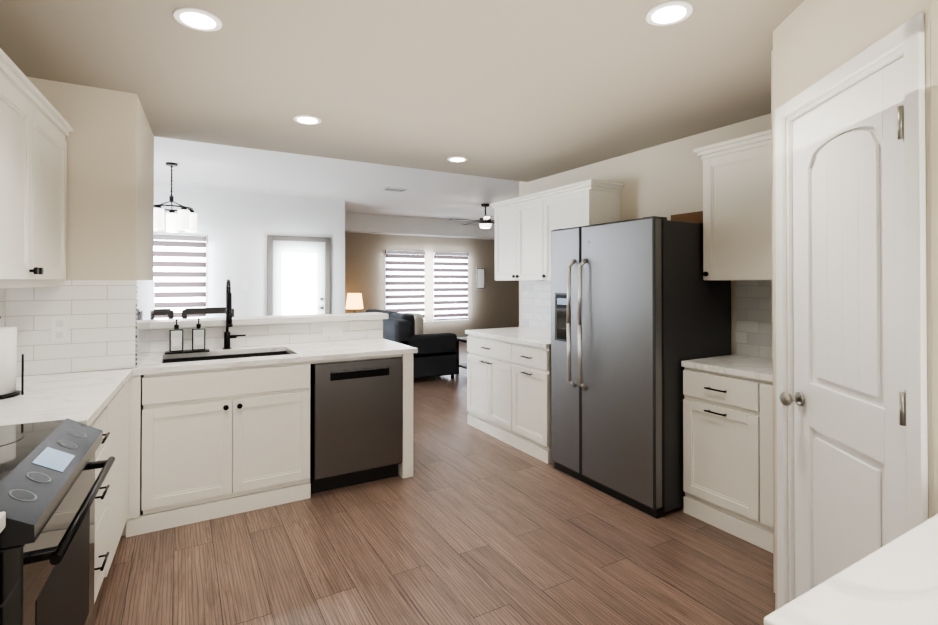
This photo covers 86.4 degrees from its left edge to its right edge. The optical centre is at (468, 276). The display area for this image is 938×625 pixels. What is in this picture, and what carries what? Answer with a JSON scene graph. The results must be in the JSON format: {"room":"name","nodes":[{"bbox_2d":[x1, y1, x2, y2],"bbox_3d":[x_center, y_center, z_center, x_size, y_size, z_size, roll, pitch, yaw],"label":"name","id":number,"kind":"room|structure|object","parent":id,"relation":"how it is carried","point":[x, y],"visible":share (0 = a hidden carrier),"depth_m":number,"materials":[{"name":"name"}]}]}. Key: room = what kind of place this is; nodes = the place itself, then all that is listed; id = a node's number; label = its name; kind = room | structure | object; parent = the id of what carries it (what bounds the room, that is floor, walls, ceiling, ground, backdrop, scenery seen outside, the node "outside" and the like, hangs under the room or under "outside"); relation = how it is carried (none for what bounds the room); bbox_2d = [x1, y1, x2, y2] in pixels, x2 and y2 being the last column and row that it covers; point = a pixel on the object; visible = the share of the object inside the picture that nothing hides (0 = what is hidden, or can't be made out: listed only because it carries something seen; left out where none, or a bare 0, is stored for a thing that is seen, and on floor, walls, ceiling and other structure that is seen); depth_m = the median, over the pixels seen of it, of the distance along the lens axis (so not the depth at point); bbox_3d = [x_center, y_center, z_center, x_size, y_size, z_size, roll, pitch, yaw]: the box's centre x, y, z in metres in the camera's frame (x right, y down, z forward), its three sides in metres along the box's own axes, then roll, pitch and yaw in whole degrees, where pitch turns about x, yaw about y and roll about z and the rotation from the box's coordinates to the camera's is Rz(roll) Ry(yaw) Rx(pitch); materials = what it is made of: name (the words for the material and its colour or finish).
{"room":"kitchen","nodes":[
{"label":"kitchen","id":0,"kind":"room"},
{"bbox_2d":[5,77,153,535],"bbox_3d":[-2.344,0.202,3.021,0.698,2.440,0.920,0,-1,-30],"label":"wall","id":1,"kind":"structure","parent":0,"point":[109,139],"depth_m":2.71,"materials":[{"name":"beige paint"}]},
{"bbox_2d":[0,48,68,283],"bbox_3d":[-1.956,-0.362,2.056,0.302,0.754,1.136,0,-1,-30],"label":"upper cabinet","id":2,"kind":"object","parent":1,"relation":"attached to","point":[33,144],"depth_m":2.08,"materials":[{"name":"white wood"}]},
{"bbox_2d":[5,280,154,376],"bbox_3d":[-2.291,0.265,3.044,0.599,0.485,0.924,0,-1,-30],"label":"tile backsplash","id":3,"kind":"structure","parent":1,"relation":"attached to","point":[108,319],"depth_m":2.65,"materials":[{"name":"white tile"}]},
{"bbox_2d":[51,317,68,341],"label":"outlet plates","id":4,"kind":"object","parent":3,"relation":"attached to","point":[59,329],"depth_m":2.60,"materials":[{"name":"white plastic"}]},
{"bbox_2d":[164,352,283,367],"bbox_3d":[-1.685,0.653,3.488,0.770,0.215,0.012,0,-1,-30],"label":"countertop","id":5,"kind":"structure","parent":1,"relation":"attached to","point":[237,357],"depth_m":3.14,"materials":[{"name":"white stone"}]},
{"bbox_2d":[160,360,299,407],"bbox_3d":[-1.463,0.650,3.105,0.770,0.215,0.012,0,-1,-30],"label":"drawer front","id":6,"kind":"structure","parent":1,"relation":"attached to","point":[261,377],"depth_m":2.97,"materials":[{"name":"white wood"}]},
{"bbox_2d":[154,185,344,317],"bbox_3d":[-4.586,0.083,6.993,5.730,2.740,0.100,0,-1,-30],"label":"wall","id":7,"kind":"structure","parent":0,"point":[236,228],"depth_m":7.65,"materials":[{"name":"white paint"}]},
{"bbox_2d":[153,234,206,319],"bbox_3d":[-4.460,0.168,6.966,1.460,1.530,0.068,0,-1,-30],"label":"window blind","id":8,"kind":"object","parent":7,"relation":"attached to","point":[180,270],"visible":0.35,"depth_m":7.16,"materials":[{"name":"white fabric"}]},
{"bbox_2d":[273,241,324,315],"bbox_3d":[-2.709,0.443,7.990,0.802,2.016,0.049,0,-1,-30],"label":"back door","id":9,"kind":"structure","parent":7,"relation":"in","point":[298,278],"depth_m":8.00,"materials":[{"name":"white"}]},
{"bbox_2d":[267,235,330,315],"bbox_3d":[-2.717,0.406,8.004,0.980,2.110,0.024,0,-1,-30],"label":"door frame","id":10,"kind":"structure","parent":7,"relation":"attached to","point":[326,240],"depth_m":7.92,"materials":[{"name":"grey wood"}]},
{"bbox_2d":[284,352,299,359],"bbox_3d":[-1.236,0.653,3.493,0.012,0.215,0.454,0,-1,-30],"label":"countertop","id":11,"kind":"structure","parent":0,"relation":"attached to","point":[287,355],"depth_m":3.17,"materials":[{"name":"white stone"}]},
{"bbox_2d":[154,136,518,221],"bbox_3d":[0.269,-1.357,4.389,11.500,0.100,13.100,0,-1,-30],"label":"ceiling","id":12,"kind":"structure","parent":0,"point":[356,186],"depth_m":6.69,"materials":[{"name":"white paint"}]},
{"bbox_2d":[154,162,196,232],"bbox_3d":[-3.412,-0.912,5.728,0.515,0.770,0.498,0,-1,-30],"label":"chandelier","id":13,"kind":"object","parent":12,"relation":"hanging from","point":[184,218],"visible":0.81,"depth_m":5.67,"materials":[{"name":"white glass"}]},
{"bbox_2d":[381,187,408,191],"bbox_3d":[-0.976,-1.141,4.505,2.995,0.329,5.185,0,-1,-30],"label":"ceiling vent","id":14,"kind":"object","parent":12,"relation":"in","point":[394,189],"visible":1,"depth_m":7.28,"materials":[{"name":"white metal"}]},
{"bbox_2d":[449,204,494,228],"bbox_3d":[0.259,-1.063,8.769,1.287,0.420,1.278,0,-1,-30],"label":"ceiling fan","id":15,"kind":"object","parent":12,"relation":"hanging from","point":[485,222],"visible":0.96,"depth_m":8.68,"materials":[{"name":"black"}]},
{"bbox_2d":[0,0,803,181],"bbox_3d":[2.486,-1.174,2.264,9.800,0.300,7.200,0,-1,-30],"label":"ceiling","id":16,"kind":"structure","parent":0,"point":[523,90],"depth_m":2.49,"materials":[{"name":"beige paint"}]},
{"bbox_2d":[173,7,221,30],"bbox_3d":[-1.077,-1.021,1.985,0.169,0.010,0.169,0,0,15],"label":"recessed light","id":17,"kind":"object","parent":16,"relation":"in","point":[194,18],"depth_m":1.97,"materials":[{"name":"white plastic"}]},
{"bbox_2d":[293,115,320,124],"bbox_3d":[-1.042,-1.011,3.220,0.169,0.010,0.169,0,0,15],"label":"recessed light","id":18,"kind":"object","parent":16,"relation":"in","point":[304,119],"depth_m":3.20,"materials":[{"name":"white plastic"}]},
{"bbox_2d":[447,156,466,161],"bbox_3d":[-0.099,-1.003,4.265,0.169,0.010,0.169,0,0,15],"label":"recessed light","id":19,"kind":"object","parent":16,"relation":"in","point":[455,158],"depth_m":4.25,"materials":[{"name":"white plastic"}]},
{"bbox_2d":[646,0,692,25],"bbox_3d":[0.777,-1.021,1.940,0.169,0.010,0.169,0,0,15],"label":"recessed light","id":20,"kind":"object","parent":16,"relation":"in","point":[668,13],"depth_m":1.93,"materials":[{"name":"white plastic"}]},
{"bbox_2d":[345,212,518,337],"bbox_3d":[-0.380,0.116,11.200,5.770,2.740,0.450,0,-1,-30],"label":"wall","id":21,"kind":"structure","parent":0,"point":[370,239],"depth_m":11.01,"materials":[{"name":"beige paint"}]},
{"bbox_2d":[385,250,424,321],"bbox_3d":[-1.363,0.217,10.731,0.960,1.550,0.068,0,-1,-30],"label":"window blind","id":22,"kind":"object","parent":21,"relation":"attached to","point":[404,281],"visible":0.94,"depth_m":10.73,"materials":[{"name":"white fabric"}]},
{"bbox_2d":[432,252,468,321],"bbox_3d":[-0.398,0.221,11.291,0.930,1.550,0.068,0,-1,-30],"label":"window blind","id":23,"kind":"object","parent":21,"relation":"attached to","point":[450,286],"visible":0.98,"depth_m":11.28,"materials":[{"name":"white fabric"}]},
{"bbox_2d":[476,268,484,288],"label":"picture","id":24,"kind":"object","parent":21,"relation":"attached to","point":[480,272],"depth_m":11.69,"materials":[{"name":"white"}]},
{"bbox_2d":[94,342,774,624],"bbox_3d":[0.269,1.483,4.367,11.500,0.100,13.100,0,-1,-30],"label":"floor","id":25,"kind":"structure","parent":0,"point":[466,524],"depth_m":2.52,"materials":[{"name":"brown wood"}]},
{"bbox_2d":[0,418,114,624],"bbox_3d":[-1.349,0.945,1.290,0.649,0.928,0.794,0,-1,-30],"label":"range","id":26,"kind":"object","parent":25,"relation":"on","point":[50,485],"visible":1,"depth_m":1.31,"materials":[{"name":"black metal"}]},
{"bbox_2d":[0,396,115,603],"bbox_3d":[-1.666,0.973,1.804,0.561,0.880,0.456,0,-1,-30],"label":"base cabinet","id":27,"kind":"object","parent":25,"relation":"on","point":[99,414],"depth_m":1.98,"materials":[{"name":"white wood"}]},
{"bbox_2d":[0,372,143,548],"bbox_3d":[-1.925,0.977,2.320,0.630,0.880,0.696,0,-1,-30],"label":"base cabinet","id":28,"kind":"object","parent":25,"relation":"on","point":[126,386],"depth_m":2.50,"materials":[{"name":"white wood"}]},
{"bbox_2d":[0,316,23,399],"bbox_3d":[-1.970,0.332,2.082,0.187,0.336,0.170,0,-1,-30],"label":"paper towel holder","id":29,"kind":"object","parent":28,"relation":"on","point":[8,354],"visible":1,"depth_m":2.07,"materials":[{"name":"white paper"}]},
{"bbox_2d":[155,308,173,318],"bbox_3d":[-2.567,0.847,3.939,0.400,1.165,0.380,0,-1,-30],"label":"bar stool","id":30,"kind":"object","parent":25,"relation":"on","point":[168,312],"visible":0.02,"depth_m":4.15,"materials":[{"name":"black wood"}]},
{"bbox_2d":[182,307,233,318],"bbox_3d":[-2.169,0.849,4.170,0.400,1.165,0.380,0,-1,-30],"label":"bar stool","id":31,"kind":"object","parent":25,"relation":"on","point":[211,310],"visible":0.06,"depth_m":4.29,"materials":[{"name":"black wood"}]},
{"bbox_2d":[144,388,310,533],"bbox_3d":[-1.587,1.109,3.284,0.911,0.630,0.707,0,-1,-30],"label":"base cabinet","id":32,"kind":"object","parent":25,"relation":"on","point":[225,432],"depth_m":2.95,"materials":[{"name":"white wood"}]},
{"bbox_2d":[165,318,209,354],"bbox_3d":[-1.899,0.396,3.370,0.260,0.228,0.100,0,-1,-30],"label":"soap dispenser","id":33,"kind":"object","parent":32,"relation":"on","point":[176,340],"visible":1,"depth_m":3.33,"materials":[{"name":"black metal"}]},
{"bbox_2d":[223,279,245,348],"bbox_3d":[-1.634,0.264,3.495,0.148,0.494,0.219,0,-1,-30],"label":"faucet","id":34,"kind":"object","parent":32,"relation":"on","point":[227,336],"visible":1,"depth_m":3.44,"materials":[{"name":"black metal"}]},
{"bbox_2d":[346,293,362,312],"bbox_3d":[-2.236,0.899,9.740,0.560,1.150,0.560,0,-1,-30],"label":"table lamp","id":35,"kind":"object","parent":25,"relation":"on","point":[354,301],"visible":0.42,"depth_m":9.62,"materials":[{"name":"beige fabric"}]},
{"bbox_2d":[310,357,401,493],"bbox_3d":[-0.900,0.998,3.656,0.607,0.858,0.702,0,-1,-30],"label":"dishwasher","id":36,"kind":"object","parent":25,"relation":"on","point":[355,422],"visible":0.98,"depth_m":3.35,"materials":[{"name":"grey metal"}]},
{"bbox_2d":[354,309,456,378],"bbox_3d":[-1.093,0.994,7.801,0.950,0.930,2.100,0,-1,-30],"label":"sofa","id":37,"kind":"object","parent":25,"relation":"on","point":[435,355],"visible":0.56,"depth_m":6.95,"materials":[{"name":"grey fabric"}]},
{"bbox_2d":[403,313,422,334],"bbox_3d":[-0.827,0.715,7.217,0.242,0.380,0.400,0,-1,-30],"label":"pillow","id":38,"kind":"object","parent":37,"relation":"on","point":[416,319],"depth_m":7.05,"materials":[{"name":"grey fabric"}]},
{"bbox_2d":[457,337,466,373],"bbox_3d":[0.124,1.186,7.407,0.500,0.540,0.500,0,-1,-30],"label":"side table","id":39,"kind":"object","parent":25,"relation":"on","point":[464,340],"visible":0.02,"depth_m":7.46,"materials":[{"name":"black wood"}]},
{"bbox_2d":[465,327,550,441],"bbox_3d":[0.507,0.995,4.706,0.747,0.880,0.819,0,-1,-30],"label":"base cabinet","id":40,"kind":"object","parent":25,"relation":"on","point":[486,349],"depth_m":4.56,"materials":[{"name":"white wood"}]},
{"bbox_2d":[505,335,553,463],"bbox_3d":[0.786,0.992,4.225,0.747,0.880,0.529,0,-1,-30],"label":"base cabinet","id":41,"kind":"object","parent":25,"relation":"on","point":[509,386],"depth_m":4.02,"materials":[{"name":"white wood"}]},
{"bbox_2d":[551,216,730,518],"bbox_3d":[1.137,0.536,3.493,0.825,1.780,0.945,0,-1,-30],"label":"fridge","id":42,"kind":"object","parent":25,"relation":"on","point":[640,309],"visible":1,"depth_m":3.13,"materials":[{"name":"grey metal"}]},
{"bbox_2d":[671,211,702,222],"bbox_3d":[1.550,-0.393,3.402,0.170,0.074,0.280,0,-1,-30],"label":"box","id":43,"kind":"object","parent":42,"relation":"on","point":[694,217],"visible":0.36,"depth_m":3.35,"materials":[{"name":"brown cardboard"}]},
{"bbox_2d":[681,129,772,552],"bbox_3d":[1.677,0.306,2.865,0.582,2.230,0.748,0,-1,-30],"label":"kitchen cabinets","id":44,"kind":"object","parent":25,"relation":"on","point":[728,443],"visible":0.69,"depth_m":2.87,"materials":[{"name":"white painted wood"},{"name":"black metal"}]},
{"bbox_2d":[519,113,770,354],"bbox_3d":[2.393,0.047,2.315,0.100,2.740,7.200,0,-1,-30],"label":"wall","id":45,"kind":"structure","parent":0,"point":[664,180],"depth_m":3.82,"materials":[{"name":"beige paint"}]},
{"bbox_2d":[493,195,536,282],"bbox_3d":[0.629,-0.340,4.904,0.347,0.754,0.858,0,-1,-30],"label":"upper cabinet","id":46,"kind":"object","parent":45,"relation":"attached to","point":[515,223],"depth_m":4.85,"materials":[{"name":"white wood"}]},
{"bbox_2d":[537,183,622,282],"bbox_3d":[0.949,-0.345,4.353,0.347,0.754,0.648,0,-1,-30],"label":"upper cabinet","id":47,"kind":"object","parent":45,"relation":"attached to","point":[591,204],"depth_m":4.19,"materials":[{"name":"white wood"}]},
{"bbox_2d":[771,50,774,592],"bbox_3d":[1.768,0.198,2.425,0.870,2.440,0.100,0,-1,-30],"label":"wall","id":48,"kind":"structure","parent":0,"point":[773,319],"depth_m":2.25,"materials":[{"name":"beige paint"}]},
{"bbox_2d":[773,0,933,609],"bbox_3d":[1.279,0.192,1.675,0.100,2.440,0.800,0,0,6],"label":"wall","id":49,"kind":"structure","parent":0,"point":[814,41],"depth_m":1.66,"materials":[{"name":"beige paint"}]},
{"bbox_2d":[779,57,906,598],"bbox_3d":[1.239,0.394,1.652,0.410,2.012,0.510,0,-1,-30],"label":"pantry door","id":50,"kind":"structure","parent":49,"relation":"in","point":[848,398],"depth_m":1.62,"materials":[{"name":"white wood"}]},
{"bbox_2d":[775,14,927,608],"bbox_3d":[1.268,0.364,1.655,0.118,2.096,0.737,0,0,6],"label":"door frame","id":51,"kind":"structure","parent":49,"relation":"attached to","point":[909,36],"depth_m":1.40,"materials":[{"name":"white wood"}]},
{"bbox_2d":[788,530,937,624],"bbox_3d":[0.999,0.964,0.669,0.931,0.880,0.609,0,-1,-30],"label":"countertop","id":52,"kind":"structure","parent":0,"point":[894,582],"depth_m":0.76,"materials":[{"name":"white stone"}]},
{"bbox_2d":[930,0,937,515],"bbox_3d":[2.064,0.178,-0.126,0.100,2.440,3.310,0,-1,-30],"label":"wall","id":53,"kind":"structure","parent":0,"point":[934,74],"depth_m":1.28,"materials":[{"name":"beige paint"}]},
{"bbox_3d":[-1.469,0.888,3.836,1.645,1.080,0.120,0,-1,-30],"label":"wall","id":54,"kind":"structure","parent":0,"visible":0},
{"bbox_2d":[150,312,387,328],"bbox_3d":[-1.471,0.329,3.862,1.686,0.040,0.280,0,-1,-30],"label":"sill","id":55,"kind":"structure","parent":54,"relation":"on","point":[188,322],"depth_m":3.73,"materials":[{"name":"white stone"}]},
{"bbox_2d":[323,326,342,336],"label":"outlet plates","id":56,"kind":"object","parent":54,"relation":"attached to","point":[328,331],"depth_m":3.98,"materials":[{"name":"white plastic"}]}
]}

